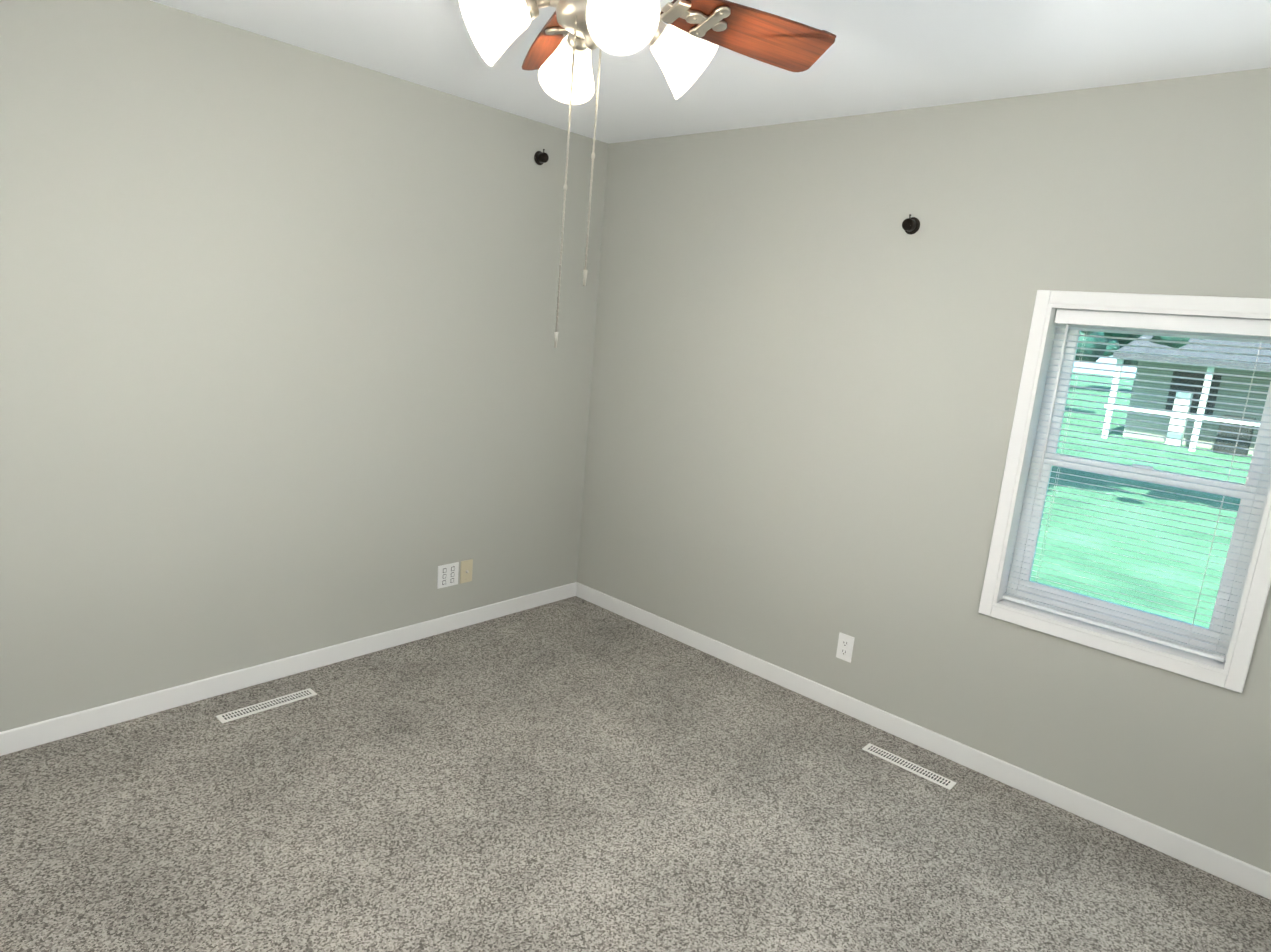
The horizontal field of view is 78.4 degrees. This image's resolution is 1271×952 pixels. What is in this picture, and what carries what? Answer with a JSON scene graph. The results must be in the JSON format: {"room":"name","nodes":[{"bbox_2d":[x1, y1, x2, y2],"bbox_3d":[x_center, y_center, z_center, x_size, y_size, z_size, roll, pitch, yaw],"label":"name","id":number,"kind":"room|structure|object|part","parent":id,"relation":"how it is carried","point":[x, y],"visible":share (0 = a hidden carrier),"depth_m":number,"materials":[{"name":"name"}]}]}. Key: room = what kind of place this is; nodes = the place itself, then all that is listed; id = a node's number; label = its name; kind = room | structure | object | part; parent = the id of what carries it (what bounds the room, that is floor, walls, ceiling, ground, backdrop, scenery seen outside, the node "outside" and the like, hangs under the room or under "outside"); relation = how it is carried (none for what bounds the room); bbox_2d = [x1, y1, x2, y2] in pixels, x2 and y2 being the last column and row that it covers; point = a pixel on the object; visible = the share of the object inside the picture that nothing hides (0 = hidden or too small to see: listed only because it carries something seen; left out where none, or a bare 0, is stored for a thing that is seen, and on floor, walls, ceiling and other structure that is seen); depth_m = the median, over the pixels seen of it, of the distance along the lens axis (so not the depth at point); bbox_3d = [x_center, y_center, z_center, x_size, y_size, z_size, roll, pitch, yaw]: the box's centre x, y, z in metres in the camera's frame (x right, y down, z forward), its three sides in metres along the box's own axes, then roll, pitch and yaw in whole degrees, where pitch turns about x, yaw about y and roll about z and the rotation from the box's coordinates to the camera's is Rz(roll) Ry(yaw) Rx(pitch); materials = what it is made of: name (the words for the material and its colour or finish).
{"room":"empty bedroom","nodes":[
{"label":"empty bedroom","id":0,"kind":"room"},
{"bbox_2d":[0,0,607,731],"bbox_3d":[-1.550,-0.351,2.917,0.140,2.440,3.995,15,15,41],"label":"wall","id":1,"kind":"structure","parent":0,"point":[286,368],"depth_m":2.93,"materials":[{"name":"grey paint"}]},
{"bbox_2d":[0,582,575,755],"bbox_3d":[-1.393,0.789,3.315,0.017,0.082,3.060,15,15,41],"label":"baseboard","id":2,"kind":"structure","parent":1,"relation":"attached to","point":[50,730],"depth_m":3.14,"materials":[{"name":"white paint"}]},
{"bbox_2d":[437,562,458,588],"bbox_3d":[-0.907,0.481,3.773,0.008,0.115,0.117,15,15,41],"label":"outlet plate","id":3,"kind":"object","parent":1,"relation":"attached to","point":[447,575],"visible":1,"depth_m":3.77,"materials":[{"name":"white plastic"}]},
{"bbox_2d":[460,559,472,583],"bbox_3d":[-0.832,0.472,3.848,0.016,0.115,0.070,15,15,41],"label":"outlet plate","id":4,"kind":"object","parent":1,"relation":"attached to","point":[466,567],"visible":1,"depth_m":3.85,"materials":[{"name":"beige plastic"}]},
{"bbox_2d":[534,149,548,164],"bbox_3d":[-0.439,-1.502,3.671,0.043,0.069,0.064,15,15,41],"label":"hook","id":5,"kind":"object","parent":1,"relation":"attached to","point":[540,158],"visible":1,"depth_m":3.67,"materials":[{"name":"black metal"}]},
{"bbox_2d":[0,596,1270,951],"bbox_3d":[-0.202,1.284,1.857,4.140,0.100,4.015,15,15,41],"label":"floor","id":6,"kind":"structure","parent":0,"point":[574,774],"depth_m":2.45,"materials":[{"name":"carpet"}]},
{"bbox_2d":[216,688,316,722],"bbox_3d":[-1.423,0.886,3.019,0.065,0.006,0.360,15,15,41],"label":"floor air vent","id":7,"kind":"object","parent":6,"relation":"on","point":[262,706],"visible":1,"depth_m":3.00,"materials":[{"name":"white metal"}]},
{"bbox_2d":[862,743,955,789],"bbox_3d":[1.041,1.106,2.980,0.350,0.006,0.065,15,15,41],"label":"floor air vent","id":8,"kind":"object","parent":6,"relation":"on","point":[931,776],"visible":1,"depth_m":2.97,"materials":[{"name":"white metal"}]},
{"bbox_2d":[150,0,1270,143],"bbox_3d":[0.012,-1.195,1.348,4.140,0.100,4.015,15,15,41],"label":"ceiling","id":9,"kind":"structure","parent":0,"point":[878,56],"depth_m":2.49,"materials":[{"name":"white paint"}]},
{"bbox_2d":[459,0,835,347],"bbox_3d":[-0.053,-0.701,1.458,1.103,0.920,1.115,15,15,41],"label":"ceiling fan","id":10,"kind":"object","parent":9,"relation":"hanging from","point":[572,34],"visible":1,"depth_m":1.48,"materials":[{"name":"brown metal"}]},
{"bbox_3d":[-0.163,-0.989,1.775,0.151,0.040,0.420,2,12,-15],"label":"blade","id":11,"kind":"part","parent":10,"relation":"part of","materials":[{"name":"brown wood"}]},
{"bbox_3d":[-0.066,-0.972,1.407,0.347,0.372,0.347,15,15,41],"label":"motor","id":12,"kind":"part","parent":10,"relation":"part of","materials":[{"name":"silver metal"}]},
{"bbox_3d":[0.245,-0.922,1.622,0.420,0.040,0.151,-3,14,-33],"label":"blade","id":13,"kind":"part","parent":10,"relation":"part of","materials":[{"name":"brown wood"}]},
{"bbox_2d":[577,68,1270,872],"bbox_3d":[1.218,-0.133,3.017,4.140,2.440,0.140,15,15,41],"label":"wall","id":14,"kind":"structure","parent":0,"point":[809,352],"depth_m":3.06,"materials":[{"name":"grey paint"}]},
{"bbox_2d":[836,632,853,662],"bbox_3d":[0.894,0.732,3.324,0.070,0.115,0.008,15,15,41],"label":"outlet","id":15,"kind":"object","parent":14,"relation":"attached to","point":[845,646],"visible":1,"depth_m":3.32,"materials":[{"name":"white plastic"}]},
{"bbox_2d":[902,214,919,234],"bbox_3d":[1.040,-0.954,2.953,0.064,0.069,0.043,15,15,41],"label":"hook","id":16,"kind":"object","parent":14,"relation":"attached to","point":[914,223],"visible":0.98,"depth_m":2.95,"materials":[{"name":"black metal"}]},
{"bbox_2d":[576,582,1270,899],"bbox_3d":[1.065,1.025,3.196,3.860,0.082,0.017,15,15,41],"label":"baseboard","id":17,"kind":"structure","parent":14,"relation":"attached to","point":[1208,860],"depth_m":2.98,"materials":[{"name":"white paint"}]},
{"bbox_2d":[978,290,1270,692],"bbox_3d":[1.675,0.007,2.594,0.798,1.182,0.152,15,15,41],"label":"window unit","id":18,"kind":"structure","parent":14,"relation":"in","point":[1224,581],"depth_m":2.63,"materials":[{"name":"white plastic"}]},
{"bbox_2d":[1002,309,1270,661],"bbox_3d":[1.655,0.005,2.571,0.672,1.054,0.042,15,15,41],"label":"window blinds","id":19,"kind":"object","parent":18,"relation":"attached to","point":[1236,326],"visible":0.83,"depth_m":2.54,"materials":[{"name":"white plastic"}]},
{"label":"outside","id":20,"kind":"structure","parent":0,"visible":0},
{"bbox_2d":[1030,331,1270,627],"bbox_3d":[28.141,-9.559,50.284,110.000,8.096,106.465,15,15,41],"label":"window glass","id":21,"kind":"object","parent":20,"point":[1133,560],"depth_m":13.98,"materials":[{"name":"clear glass"}]}
]}

